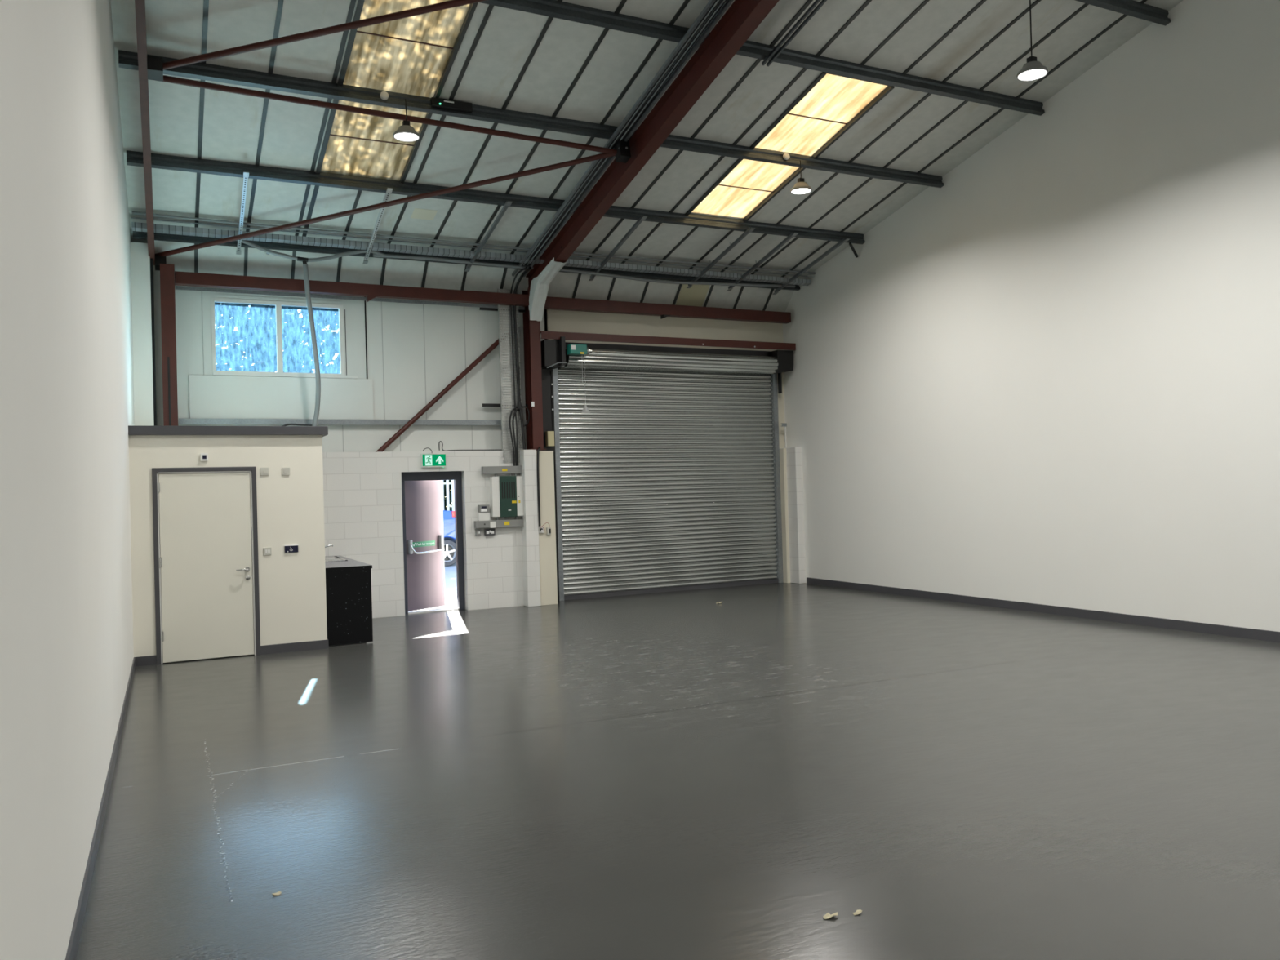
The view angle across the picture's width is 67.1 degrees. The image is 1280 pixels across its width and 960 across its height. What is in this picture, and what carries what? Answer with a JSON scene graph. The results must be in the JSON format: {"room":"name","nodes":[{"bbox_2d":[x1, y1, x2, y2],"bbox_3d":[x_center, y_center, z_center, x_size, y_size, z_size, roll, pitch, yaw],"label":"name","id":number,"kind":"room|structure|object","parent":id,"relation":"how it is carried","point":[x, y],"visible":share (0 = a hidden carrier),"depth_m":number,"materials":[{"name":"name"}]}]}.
{"room":"empty warehouse","nodes":[
{"label":"empty warehouse","id":0,"kind":"room"},
{"bbox_2d":[0,0,134,959],"bbox_3d":[-1.622,-2.345,2.243,0.120,8.200,23.350,-1,-1,-26],"label":"wall","id":1,"kind":"structure","parent":0,"point":[67,411],"depth_m":3.53,"materials":[{"name":"paint"}]},
{"bbox_2d":[65,657,135,959],"bbox_3d":[-0.790,1.668,0.892,0.012,0.100,20.370,-1,-1,-26],"label":"baseboard","id":2,"kind":"structure","parent":1,"relation":"attached to","point":[74,939],"depth_m":4.61,"materials":[{"name":"grey paint"}]},
{"bbox_2d":[130,241,154,426],"bbox_3d":[-6.284,-1.756,12.180,0.215,2.460,0.120,-1,-1,-26],"label":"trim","id":3,"kind":"structure","parent":1,"relation":"attached to","point":[140,258],"depth_m":12.13,"materials":[{"name":"paint"}]},
{"bbox_2d":[128,435,327,657],"bbox_3d":[-4.965,0.740,11.566,1.935,2.420,2.430,-1,-1,-26],"label":"wall","id":4,"kind":"structure","parent":0,"point":[291,508],"depth_m":10.65,"materials":[{"name":"paint"}]},
{"bbox_2d":[134,655,156,666],"bbox_3d":[-5.165,1.891,10.081,0.198,0.100,0.012,-1,-1,-26],"label":"baseboard","id":5,"kind":"structure","parent":4,"relation":"attached to","point":[149,660],"depth_m":10.07,"materials":[{"name":"grey paint"}]},
{"bbox_2d":[200,453,208,461],"bbox_3d":[-4.682,-0.246,10.363,0.074,0.085,0.024,-1,-1,-26],"label":"thermostat","id":6,"kind":"object","parent":4,"relation":"attached to","point":[204,456],"visible":1,"depth_m":10.35,"materials":[{"name":"white plastic"}]},
{"bbox_2d":[151,466,260,664],"bbox_3d":[-4.656,0.896,10.378,1.020,2.065,0.169,-1,-1,-26],"label":"door","id":7,"kind":"structure","parent":4,"relation":"in","point":[206,543],"depth_m":10.36,"materials":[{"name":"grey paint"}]},
{"bbox_2d":[128,425,328,437],"bbox_3d":[-4.963,-0.510,11.568,1.995,0.096,2.485,-1,-1,-26],"label":"trim","id":8,"kind":"structure","parent":4,"relation":"attached to","point":[132,429],"depth_m":10.43,"materials":[{"name":"grey paint"}]},
{"bbox_2d":[260,467,268,475],"bbox_3d":[-4.137,-0.095,10.630,0.082,0.086,0.016,-1,-1,-26],"label":"switch","id":9,"kind":"object","parent":4,"relation":"attached to","point":[264,471],"visible":1,"depth_m":10.62,"materials":[{"name":"plastic"}]},
{"bbox_2d":[263,546,271,555],"bbox_3d":[-4.103,0.784,10.625,0.082,0.082,0.016,-1,-1,-26],"label":"switch","id":10,"kind":"object","parent":4,"relation":"attached to","point":[267,551],"visible":1,"depth_m":10.62,"materials":[{"name":"white plastic"}]},
{"bbox_2d":[281,467,289,475],"bbox_3d":[-3.938,-0.096,10.727,0.082,0.085,0.016,-1,-1,-26],"label":"light switch","id":11,"kind":"object","parent":4,"relation":"attached to","point":[285,471],"visible":1,"depth_m":10.72,"materials":[{"name":"plastic"}]},
{"bbox_2d":[284,544,297,552],"bbox_3d":[-3.878,0.765,10.734,0.144,0.082,0.018,-1,-1,-26],"label":"panel","id":12,"kind":"object","parent":4,"relation":"attached to","point":[288,548],"visible":1,"depth_m":10.73,"materials":[{"name":"plastic"}]},
{"bbox_2d":[260,639,328,654],"bbox_3d":[-3.860,1.860,10.775,0.717,0.100,0.112,-1,-1,-26],"label":"baseboard","id":13,"kind":"structure","parent":4,"relation":"attached to","point":[320,644],"depth_m":10.72,"materials":[{"name":"grey paint"}]},
{"bbox_2d":[158,450,524,631],"bbox_3d":[-4.122,0.780,13.469,5.120,2.330,0.250,-1,-1,-26],"label":"wall","id":14,"kind":"structure","parent":0,"point":[362,500],"depth_m":13.65,"materials":[{"name":"brick"}]},
{"bbox_2d":[401,471,465,614],"bbox_3d":[-3.130,0.905,14.258,0.900,2.040,0.541,-1,-1,-26],"label":"door","id":15,"kind":"structure","parent":14,"relation":"in","point":[424,548],"depth_m":14.20,"materials":[{"name":"metal"}]},
{"bbox_2d":[420,453,446,467],"bbox_3d":[-2.970,-0.281,13.886,0.358,0.203,0.058,-1,-1,-26],"label":"exit sign","id":16,"kind":"object","parent":14,"relation":"attached to","point":[428,460],"visible":1,"depth_m":13.86,"materials":[{"name":"plastic"}]},
{"bbox_2d":[376,333,508,451],"bbox_3d":[-2.865,-1.293,14.120,2.045,1.864,0.068,-1,-1,-26],"label":"tube","id":17,"kind":"object","parent":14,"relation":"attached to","point":[433,402],"visible":0.93,"depth_m":14.06,"materials":[{"name":"metal"}]},
{"bbox_2d":[438,440,502,451],"bbox_3d":[-2.495,-0.501,14.224,0.959,0.151,0.014,-1,-1,-26],"label":"cable","id":18,"kind":"object","parent":14,"relation":"on","point":[440,441],"visible":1,"depth_m":14.13,"materials":[{"name":"plastic"}]},
{"bbox_2d":[475,528,480,535],"bbox_3d":[-2.374,0.767,14.157,0.075,0.090,0.050,-1,-1,-26],"label":"switch","id":19,"kind":"object","parent":14,"relation":"attached to","point":[477,531],"visible":1,"depth_m":14.14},
{"bbox_2d":[484,528,495,535],"bbox_3d":[-2.217,0.766,14.234,0.155,0.093,0.050,-1,-1,-26],"label":"double socket","id":20,"kind":"object","parent":14,"relation":"attached to","point":[486,531],"visible":1,"depth_m":14.21,"materials":[{"name":"grey paint"}]},
{"bbox_2d":[474,519,524,528],"bbox_3d":[-2.045,0.647,14.288,0.820,0.108,0.108,-1,-1,-26],"label":"trunking","id":21,"kind":"object","parent":14,"relation":"attached to","point":[513,522],"visible":0.87,"depth_m":14.22,"materials":[{"name":"grey metal"}]},
{"bbox_2d":[477,504,489,520],"bbox_3d":[-2.296,0.481,14.182,0.170,0.233,0.087,-1,-1,-26],"label":"meter","id":22,"kind":"object","parent":21,"relation":"on","point":[483,514],"visible":1,"depth_m":14.15,"materials":[{"name":"white plastic"}]},
{"bbox_2d":[481,466,522,474],"bbox_3d":[-2.039,-0.148,14.314,0.620,0.113,0.102,-1,-1,-26],"label":"trunking","id":23,"kind":"object","parent":14,"relation":"attached to","point":[485,469],"visible":1,"depth_m":14.26,"materials":[{"name":"metal"}]},
{"bbox_2d":[489,473,523,519],"bbox_3d":[-1.977,0.246,14.315,0.476,0.684,0.138,-1,-1,-26],"label":"board","id":24,"kind":"object","parent":14,"relation":"attached to","point":[506,492],"visible":1,"depth_m":14.25,"materials":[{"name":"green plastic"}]},
{"bbox_2d":[479,266,534,466],"bbox_3d":[-1.908,-1.296,14.302,0.730,3.650,0.619,-1,-1,-26],"label":"tray","id":25,"kind":"object","parent":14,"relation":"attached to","point":[517,333],"visible":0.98,"depth_m":14.49,"materials":[{"name":"metal"}]},
{"bbox_2d":[519,449,540,607],"bbox_3d":[-1.694,0.718,14.535,0.200,2.335,0.430,-1,-1,-26],"label":"trim","id":26,"kind":"structure","parent":14,"relation":"attached to","point":[530,531],"depth_m":14.34,"materials":[{"name":"paint"}]},
{"bbox_2d":[537,446,540,526],"bbox_3d":[-1.494,0.096,14.443,0.060,1.186,0.156,-2,-1,7],"label":"cable","id":27,"kind":"object","parent":14,"relation":"attached to","point":[539,448],"visible":1,"depth_m":14.37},
{"bbox_2d":[153,271,785,452],"bbox_3d":[-2.000,-0.503,14.804,10.360,4.800,0.252,-1,-1,-26],"label":"wall","id":28,"kind":"structure","parent":0,"point":[411,353],"depth_m":14.17,"materials":[{"name":"paint"}]},
{"bbox_2d":[150,257,156,426],"bbox_3d":[-6.247,-1.715,12.386,0.030,2.380,0.340,-1,-1,-26],"label":"trim","id":29,"kind":"structure","parent":28,"relation":"attached to","point":[151,259],"depth_m":12.24,"materials":[{"name":"metal"}]},
{"bbox_2d":[201,293,357,378],"bbox_3d":[-4.930,-1.962,13.289,1.990,1.085,0.085,-1,-1,-26],"label":"window","id":30,"kind":"structure","parent":28,"relation":"in","point":[208,300],"depth_m":13.23,"materials":[{"name":"white plastic"}]},
{"bbox_2d":[188,374,373,419],"bbox_3d":[-4.886,-1.125,13.263,2.380,0.580,0.026,-1,-1,-26],"label":"wall panel","id":31,"kind":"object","parent":28,"relation":"attached to","point":[211,397],"depth_m":13.21,"materials":[{"name":"paint"}]},
{"bbox_2d":[178,417,526,425],"bbox_3d":[-3.889,-0.819,13.677,4.790,0.075,0.054,-1,-1,-26],"label":"rail","id":32,"kind":"object","parent":28,"relation":"attached to","point":[181,421],"visible":0.88,"depth_m":13.46,"materials":[{"name":"grey metal"}]},
{"bbox_2d":[538,522,551,534],"bbox_3d":[-1.417,0.730,14.429,0.185,0.184,0.083,-1,-1,-26],"label":"electrical switch","id":33,"kind":"object","parent":28,"relation":"attached to","point":[541,530],"visible":1,"depth_m":14.42,"materials":[{"name":"white plastic"}]},
{"bbox_2d":[536,450,557,605],"bbox_3d":[-1.483,0.723,14.660,0.280,2.315,0.390,-1,-1,-26],"label":"trim","id":34,"kind":"structure","parent":28,"relation":"attached to","point":[547,543],"depth_m":14.49,"materials":[{"name":"beige paint"}]},
{"bbox_2d":[522,277,546,450],"bbox_3d":[-1.631,-1.746,14.665,0.240,2.600,0.340,-1,-1,-26],"label":"steel column","id":35,"kind":"structure","parent":34,"relation":"on","point":[531,328],"depth_m":14.55,"materials":[{"name":"metal"}]},
{"bbox_2d":[175,285,524,310],"bbox_3d":[-3.920,-2.559,13.653,4.790,0.049,0.064,-1,-1,-26],"label":"rail","id":36,"kind":"object","parent":35,"relation":"attached to","point":[177,287],"visible":1,"depth_m":13.45,"materials":[{"name":"metal"}]},
{"bbox_2d":[174,271,528,306],"bbox_3d":[-3.852,-2.615,13.512,4.800,0.242,0.140,-1,-1,-26],"label":"beam","id":37,"kind":"structure","parent":35,"relation":"attached to","point":[371,291],"depth_m":13.35,"materials":[{"name":"brown metal"}]},
{"bbox_2d":[541,368,555,451],"bbox_3d":[-1.471,-1.078,14.916,0.285,1.280,0.040,-1,-1,-26],"label":"plate","id":38,"kind":"object","parent":35,"relation":"attached to","point":[548,412],"visible":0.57,"depth_m":14.92,"materials":[{"name":"black metal"}]},
{"bbox_2d":[545,431,554,446],"bbox_3d":[-1.388,-0.635,14.866,0.110,0.230,0.095,-1,-1,-26],"label":"junction box","id":39,"kind":"object","parent":38,"relation":"attached to","point":[549,435],"visible":1,"depth_m":14.82,"materials":[{"name":"beige plastic"}]},
{"bbox_2d":[551,369,553,431],"bbox_3d":[-1.355,-1.221,14.934,0.024,0.960,0.019,-1,-1,-26],"label":"cable","id":40,"kind":"object","parent":38,"relation":"attached to","point":[551,370],"visible":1,"depth_m":14.93,"materials":[{"name":"plastic"}]},
{"bbox_2d":[528,257,567,321],"bbox_3d":[-1.341,-2.753,14.026,0.211,0.705,1.086,-1,-1,-26],"label":"duct","id":41,"kind":"object","parent":35,"relation":"attached to","point":[540,285],"visible":1,"depth_m":14.24,"materials":[{"name":"metal"}]},
{"bbox_2d":[525,0,779,294],"bbox_3d":[0.680,-4.274,9.658,0.306,2.766,11.295,-1,-1,-26],"label":"rafter","id":42,"kind":"object","parent":35,"relation":"attached to","point":[742,18],"visible":0.88,"depth_m":10.68,"materials":[{"name":"red metal"}]},
{"bbox_2d":[155,152,615,256],"bbox_3d":[-3.200,-3.370,11.857,6.176,0.855,0.059,-2,-1,10],"label":"tube","id":43,"kind":"object","parent":42,"relation":"attached to","point":[601,156],"visible":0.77,"depth_m":11.81,"materials":[{"name":"metal"}]},
{"bbox_2d":[159,75,617,155],"bbox_3d":[-2.364,-3.813,10.208,4.933,0.098,0.060,-1,-1,-28],"label":"roof purlin","id":44,"kind":"object","parent":42,"relation":"attached to","point":[169,79],"visible":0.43,"depth_m":9.99,"materials":[{"name":"metal"}]},
{"bbox_2d":[133,231,799,290],"bbox_3d":[-1.820,-3.216,14.313,10.110,0.153,0.094,-1,-1,-26],"label":"cable tray","id":45,"kind":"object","parent":42,"relation":"attached to","point":[137,235],"depth_m":13.44,"materials":[{"name":"metal"}]},
{"bbox_2d":[235,172,248,254],"bbox_3d":[-4.874,-3.240,11.814,0.060,0.481,2.039,-1,-1,-25],"label":"channel","id":46,"kind":"object","parent":45,"relation":"attached to","point":[246,175],"visible":1,"depth_m":11.66,"materials":[{"name":"metal"}]},
{"bbox_2d":[362,187,392,263],"bbox_3d":[-3.419,-3.275,12.526,0.060,0.481,2.039,-1,-1,-25],"label":"channel","id":47,"kind":"object","parent":45,"relation":"attached to","point":[388,190],"visible":1,"depth_m":12.48,"materials":[{"name":"metal"}]},
{"bbox_2d":[464,200,512,271],"bbox_3d":[-2.090,-3.307,13.176,0.060,0.481,2.039,-1,-1,-26],"label":"channel","id":48,"kind":"object","parent":45,"relation":"attached to","point":[506,205],"visible":1,"depth_m":13.06,"materials":[{"name":"silver metal"}]},
{"bbox_2d":[373,253,533,269],"bbox_3d":[-2.628,-3.124,13.773,2.321,0.064,0.058,-1,-1,-26],"label":"conduit","id":49,"kind":"object","parent":48,"relation":"attached to","point":[387,255],"visible":1,"depth_m":13.73,"materials":[{"name":"metal"}]},
{"bbox_2d":[588,215,647,280],"bbox_3d":[-0.348,-3.349,14.029,0.060,0.481,2.039,-1,-1,-25],"label":"channel","id":50,"kind":"object","parent":45,"relation":"attached to","point":[640,220],"visible":1,"depth_m":13.88,"materials":[{"name":"silver metal"}]},
{"bbox_2d":[686,227,755,288],"bbox_3d":[1.207,-3.387,14.789,0.060,0.481,2.039,-1,-1,-25],"label":"channel","id":51,"kind":"object","parent":45,"relation":"attached to","point":[748,231],"visible":0.98,"depth_m":14.65,"materials":[{"name":"silver metal"}]},
{"bbox_2d":[131,217,813,285],"bbox_3d":[-1.660,-3.230,13.986,10.110,0.115,0.200,-1,-1,-26],"label":"cable tray","id":52,"kind":"object","parent":42,"relation":"attached to","point":[140,227],"visible":1,"depth_m":13.41,"materials":[{"name":"metal"}]},
{"bbox_2d":[179,225,385,426],"bbox_3d":[-4.612,-1.794,12.694,2.566,2.817,0.130,-1,-1,-29],"label":"insulated pipe","id":53,"kind":"object","parent":52,"relation":"hanging from","point":[304,260],"visible":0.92,"depth_m":12.82,"materials":[{"name":"plastic"}]},
{"bbox_2d":[132,211,815,274],"bbox_3d":[-1.611,-3.332,13.880,10.090,0.052,0.036,-1,-1,-26],"label":"cable","id":54,"kind":"object","parent":52,"relation":"on","point":[133,212],"visible":0.81,"depth_m":13.25,"materials":[{"name":"metal"}]},
{"bbox_2d":[126,150,865,244],"bbox_3d":[-1.074,-3.633,12.768,10.110,0.153,0.094,-1,-1,-26],"label":"purlin","id":55,"kind":"structure","parent":42,"relation":"attached to","point":[133,157],"depth_m":12.08,"materials":[{"name":"metal"}]},
{"bbox_2d":[118,49,943,187],"bbox_3d":[-0.334,-4.047,11.236,10.110,0.153,0.094,-1,-1,-26],"label":"purlin","id":56,"kind":"structure","parent":42,"relation":"attached to","point":[126,60],"depth_m":10.62,"materials":[{"name":"metal"}]},
{"bbox_2d":[380,91,388,100],"bbox_3d":[-2.659,-4.001,10.039,0.083,0.088,0.056,-1,-1,-26],"label":"junction box","id":57,"kind":"object","parent":56,"relation":"attached to","point":[384,95],"visible":1,"depth_m":10.02,"materials":[{"name":"white plastic"}]},
{"bbox_2d":[393,98,419,142],"bbox_3d":[-2.444,-3.779,10.076,0.272,0.399,0.272,-1,-1,-26],"label":"lamp","id":58,"kind":"object","parent":56,"relation":"hanging from","point":[406,132],"visible":1,"depth_m":10.04,"materials":[{"name":"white metal"}]},
{"bbox_2d":[395,133,417,141],"bbox_3d":[-2.438,-3.585,10.074,0.240,0.002,0.240,-1,-1,-26],"label":"diffuser","id":59,"kind":"object","parent":58,"relation":"attached to","point":[399,136],"depth_m":10.08,"materials":[{"name":"plastic"}]},
{"bbox_2d":[782,152,789,159],"bbox_3d":[1.862,-4.110,12.252,0.083,0.088,0.056,-1,-1,-26],"label":"junction box","id":60,"kind":"object","parent":56,"relation":"attached to","point":[786,156],"visible":1,"depth_m":12.23,"materials":[{"name":"white plastic"}]},
{"bbox_2d":[790,160,812,194],"bbox_3d":[2.051,-3.881,12.309,0.272,0.398,0.272,-1,-1,-26],"label":"lamp","id":61,"kind":"object","parent":56,"relation":"hanging from","point":[802,187],"visible":1,"depth_m":12.27,"materials":[{"name":"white metal"}]},
{"bbox_2d":[791,188,810,194],"bbox_3d":[2.057,-3.687,12.307,0.240,0.002,0.240,-1,-1,-26],"label":"diffuser","id":62,"kind":"object","parent":61,"relation":"attached to","point":[794,191],"depth_m":12.32,"materials":[{"name":"plastic"}]},
{"bbox_2d":[511,0,733,276],"bbox_3d":[0.067,-4.140,10.583,0.200,1.966,8.790,-1,-1,-26],"label":"tray","id":63,"kind":"object","parent":42,"relation":"attached to","point":[714,10],"visible":0.97,"depth_m":10.72,"materials":[{"name":"metal"}]},
{"bbox_2d":[478,0,1044,115],"bbox_3d":[0.417,-4.467,9.681,10.110,0.153,0.094,-1,-1,-26],"label":"purlin","id":64,"kind":"structure","parent":42,"relation":"attached to","point":[551,8],"depth_m":10.23,"materials":[{"name":"metal"}]},
{"bbox_2d":[1075,0,1170,26],"bbox_3d":[1.141,-4.873,8.181,10.110,0.153,0.094,-1,-1,-26],"label":"beam","id":65,"kind":"structure","parent":42,"relation":"attached to","point":[1133,8],"depth_m":10.15,"materials":[{"name":"metal"}]},
{"bbox_2d":[761,0,826,66],"bbox_3d":[1.980,-4.747,8.793,0.082,0.702,3.066,-1,-1,-26],"label":"rail","id":66,"kind":"object","parent":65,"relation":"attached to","point":[821,3],"visible":1,"depth_m":9.68,"materials":[{"name":"metal"}]},
{"bbox_2d":[543,296,791,324],"bbox_3d":[0.513,-2.723,15.671,4.612,0.228,0.140,-1,-1,-26],"label":"beam","id":67,"kind":"structure","parent":35,"relation":"attached to","point":[663,310],"depth_m":15.54,"materials":[{"name":"red metal"}]},
{"bbox_2d":[540,330,795,350],"bbox_3d":[0.571,-2.238,15.603,4.635,0.115,0.130,-1,-1,-26],"label":"beam","id":68,"kind":"structure","parent":35,"relation":"attached to","point":[544,335],"depth_m":15.46,"materials":[{"name":"metal"}]},
{"bbox_2d":[552,371,559,600],"bbox_3d":[-1.440,-0.117,15.050,0.195,4.000,0.205,-1,-1,-26],"label":"trim","id":69,"kind":"structure","parent":28,"relation":"attached to","point":[554,458],"depth_m":14.98,"materials":[{"name":"metal"}]},
{"bbox_2d":[540,336,793,600],"bbox_3d":[0.604,-0.192,15.683,4.564,4.045,0.646,-1,-1,-26],"label":"roller shutter","id":70,"kind":"object","parent":28,"relation":"attached to","point":[668,480],"visible":1,"depth_m":15.87,"materials":[{"name":"metal"}]},
{"bbox_2d":[582,354,586,404],"bbox_3d":[-0.850,-1.530,14.653,0.056,0.758,0.009,-1,-1,-26],"label":"chain","id":71,"kind":"object","parent":70,"relation":"hanging from","point":[584,354],"visible":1,"depth_m":14.65,"materials":[{"name":"metal"}]},
{"bbox_2d":[779,448,790,582],"bbox_3d":[2.491,0.621,16.889,0.090,2.335,0.320,-1,-1,-26],"label":"trim","id":72,"kind":"structure","parent":28,"relation":"attached to","point":[783,462],"depth_m":16.75,"materials":[{"name":"metal"}]},
{"bbox_2d":[110,0,1182,311],"bbox_3d":[3.003,-4.551,4.380,10.360,3.084,23.229,-1,-1,-26],"label":"ceiling","id":73,"kind":"structure","parent":0,"point":[508,59],"depth_m":11.12,"materials":[{"name":"metal"}]},
{"bbox_2d":[315,0,478,183],"bbox_3d":[-2.639,-4.100,10.112,1.035,0.886,3.540,-1,-1,-26],"label":"skylight","id":74,"kind":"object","parent":73,"relation":"attached to","point":[416,55],"depth_m":9.88,"materials":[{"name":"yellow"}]},
{"bbox_2d":[726,232,798,291],"bbox_3d":[1.888,-3.403,15.123,0.060,0.481,2.039,-1,-1,-25],"label":"channel","id":75,"kind":"object","parent":73,"relation":"hanging from","point":[788,237],"visible":1,"depth_m":15.00,"materials":[{"name":"silver metal"}]},
{"bbox_2d":[560,268,795,287],"bbox_3d":[0.610,-3.185,15.346,4.482,0.147,0.058,-1,-1,-26],"label":"conduit","id":76,"kind":"object","parent":75,"relation":"attached to","point":[561,269],"visible":0.91,"depth_m":15.27,"materials":[{"name":"metal"}]},
{"bbox_2d":[684,71,894,222],"bbox_3d":[1.772,-4.181,12.392,1.015,0.838,3.320,-1,-1,-26],"label":"skylight","id":77,"kind":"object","parent":73,"relation":"attached to","point":[832,104],"depth_m":12.05,"materials":[{"name":"yellow"}]},
{"bbox_2d":[772,238,849,294],"bbox_3d":[2.722,-3.423,15.531,0.060,0.481,2.039,-1,-1,-26],"label":"channel","id":78,"kind":"object","parent":73,"relation":"hanging from","point":[842,241],"visible":1,"depth_m":15.41,"materials":[{"name":"silver metal"}]},
{"bbox_2d":[1016,0,1048,81],"bbox_3d":[3.599,-4.417,8.904,0.272,1.367,0.272,-1,-1,-26],"label":"lamp","id":79,"kind":"object","parent":73,"relation":"hanging from","point":[1033,70],"visible":1,"depth_m":8.87,"materials":[{"name":"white metal"}]},
{"bbox_2d":[1017,69,1046,79],"bbox_3d":[3.619,-3.739,8.897,0.240,0.002,0.240,-1,-1,-26],"label":"diffuser","id":80,"kind":"object","parent":79,"relation":"attached to","point":[1023,74],"depth_m":8.89,"materials":[{"name":"plastic"}]},
{"bbox_2d":[75,582,1279,959],"bbox_3d":[3.193,1.737,4.301,10.560,0.200,23.400,-1,-1,-26],"label":"floor","id":81,"kind":"structure","parent":0,"point":[683,775],"depth_m":5.38,"materials":[{"name":"paint"}]},
{"bbox_2d":[271,891,281,895],"bbox_3d":[-1.554,1.770,4.126,0.040,0.010,0.023,-2,-1,-12],"label":"dried leaf","id":82,"kind":"object","parent":81,"relation":"on","point":[278,892],"visible":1,"depth_m":4.12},
{"bbox_2d":[324,555,373,646],"bbox_3d":[-3.856,1.474,12.153,0.538,0.900,2.310,-1,-1,-26],"label":"cabinet","id":83,"kind":"object","parent":81,"relation":"on","point":[348,583],"depth_m":11.13,"materials":[{"name":"black laminate"}]},
{"bbox_2d":[324,556,347,561],"bbox_3d":[-4.096,1.031,12.540,0.420,0.008,0.930,-1,-1,-26],"label":"sink","id":84,"kind":"object","parent":83,"relation":"in","point":[326,558],"visible":0.45,"depth_m":12.49,"materials":[{"name":"silver metal"}]},
{"bbox_2d":[324,555,370,568],"bbox_3d":[-3.869,1.043,12.159,0.538,0.037,2.309,-1,-1,-26],"label":"countertop","id":85,"kind":"structure","parent":83,"relation":"on","point":[350,562],"depth_m":11.65,"materials":[{"name":"laminate"}]},
{"bbox_2d":[822,911,837,919],"bbox_3d":[0.742,1.696,3.756,0.065,0.015,0.038,-1,-1,-26],"label":"dried leaf","id":86,"kind":"object","parent":81,"relation":"on","point":[828,915],"visible":1,"depth_m":3.75,"materials":[{"name":"plant"}]},
{"bbox_2d":[853,909,862,915],"bbox_3d":[0.853,1.694,3.777,0.043,0.010,0.023,-1,-1,-26],"label":"dried leaf","id":87,"kind":"object","parent":81,"relation":"on","point":[858,912],"visible":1,"depth_m":3.77,"materials":[{"name":"plant"}]},
{"bbox_2d":[782,0,1279,631],"bbox_3d":[7.610,-2.568,6.761,0.120,8.200,23.350,-1,-1,-26],"label":"wall","id":88,"kind":"structure","parent":0,"point":[1050,375],"depth_m":11.48,"materials":[{"name":"paint"}]},
{"bbox_2d":[779,446,805,583],"bbox_3d":[2.626,0.611,16.805,0.140,2.345,0.590,-1,-1,-26],"label":"trim","id":89,"kind":"structure","parent":88,"relation":"attached to","point":[793,455],"depth_m":16.56,"materials":[{"name":"paint"}]},
{"bbox_2d":[780,422,786,448],"bbox_3d":[2.506,-0.773,16.801,0.100,0.429,0.054,-1,-1,-26],"label":"rail","id":90,"kind":"object","parent":89,"relation":"on","point":[784,424],"visible":1,"depth_m":16.79,"materials":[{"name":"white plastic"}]},
{"bbox_2d":[848,242,857,257],"bbox_3d":[3.318,-3.573,14.986,0.030,0.168,0.354,-2,-1,30],"label":"stay","id":91,"kind":"object","parent":88,"relation":"attached to","point":[850,243],"visible":1,"depth_m":14.97,"materials":[{"name":"black metal"}]},
{"bbox_2d":[806,577,1279,642],"bbox_3d":[7.828,1.471,6.361,0.014,0.105,22.620,-1,-1,-26],"label":"baseboard","id":92,"kind":"structure","parent":88,"relation":"attached to","point":[1217,629],"depth_m":11.64,"materials":[{"name":"grey paint"}]},
{"bbox_3d":[-5.004,-0.499,11.606,1.955,0.100,2.380,-1,-1,-26],"label":"ceiling","id":93,"kind":"structure","parent":0,"visible":0},
{"bbox_2d":[160,263,177,426],"bbox_3d":[-6.030,-1.629,12.351,0.167,2.235,0.230,-1,-1,-26],"label":"steel column","id":94,"kind":"structure","parent":93,"relation":"on","point":[168,331],"depth_m":12.26,"materials":[{"name":"brown metal"}]},
{"bbox_2d":[134,0,166,270],"bbox_3d":[-3.816,-4.189,7.455,0.201,2.720,11.242,-1,-1,-26],"label":"rafter","id":95,"kind":"object","parent":94,"relation":"attached to","point":[151,68],"visible":0.85,"depth_m":9.25,"materials":[{"name":"black metal"}]},
{"bbox_2d":[162,0,486,70],"bbox_3d":[-2.535,-4.118,8.710,3.973,0.530,0.059,-2,-1,7],"label":"tube","id":96,"kind":"object","parent":95,"relation":"attached to","point":[452,3],"visible":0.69,"depth_m":8.74,"materials":[{"name":"metal"}]},
{"bbox_2d":[281,423,311,426],"bbox_3d":[-4.613,-0.642,12.730,0.552,0.211,0.054,-1,-1,-28],"label":"loose cable","id":97,"kind":"object","parent":93,"relation":"on","point":[286,424],"visible":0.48,"depth_m":12.78,"materials":[{"name":"plastic"}]},
{"label":"outside","id":98,"kind":"structure","parent":0,"visible":0},
{"bbox_2d":[417,562,457,610],"bbox_3d":[-16.133,2.769,44.484,90.000,0.200,65.800,-1,-1,-26],"label":"ground","id":99,"kind":"structure","parent":98,"point":[451,583],"depth_m":18.09,"materials":[{"name":"concrete"}]},
{"bbox_2d":[214,302,452,511],"bbox_3d":[-9.248,-2.401,27.891,11.334,9.624,4.183,-1,-1,-26],"label":"hedge","id":100,"kind":"object","parent":99,"relation":"on","point":[260,342],"visible":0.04,"depth_m":26.49,"materials":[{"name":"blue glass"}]},
{"bbox_2d":[408,607,457,612],"bbox_3d":[-3.081,1.950,14.244,0.900,0.048,0.320,-1,-1,-26],"label":"path","id":101,"kind":"structure","parent":99,"relation":"on","point":[448,607],"depth_m":14.36,"materials":[{"name":"concrete"}]},
{"bbox_2d":[442,480,454,511],"bbox_3d":[-6.731,0.919,26.202,5.900,2.370,0.060,-1,-1,-26],"label":"fence","id":102,"kind":"object","parent":99,"relation":"on","point":[446,482],"visible":0.02,"depth_m":26.86,"materials":[{"name":"metal"}]},
{"bbox_2d":[443,510,456,566],"bbox_3d":[-6.299,1.337,23.875,4.287,1.660,1.720,-1,-1,-26],"label":"car","id":103,"kind":"object","parent":99,"relation":"on","point":[449,522],"visible":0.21,"depth_m":23.78,"materials":[{"name":"blue metal"}]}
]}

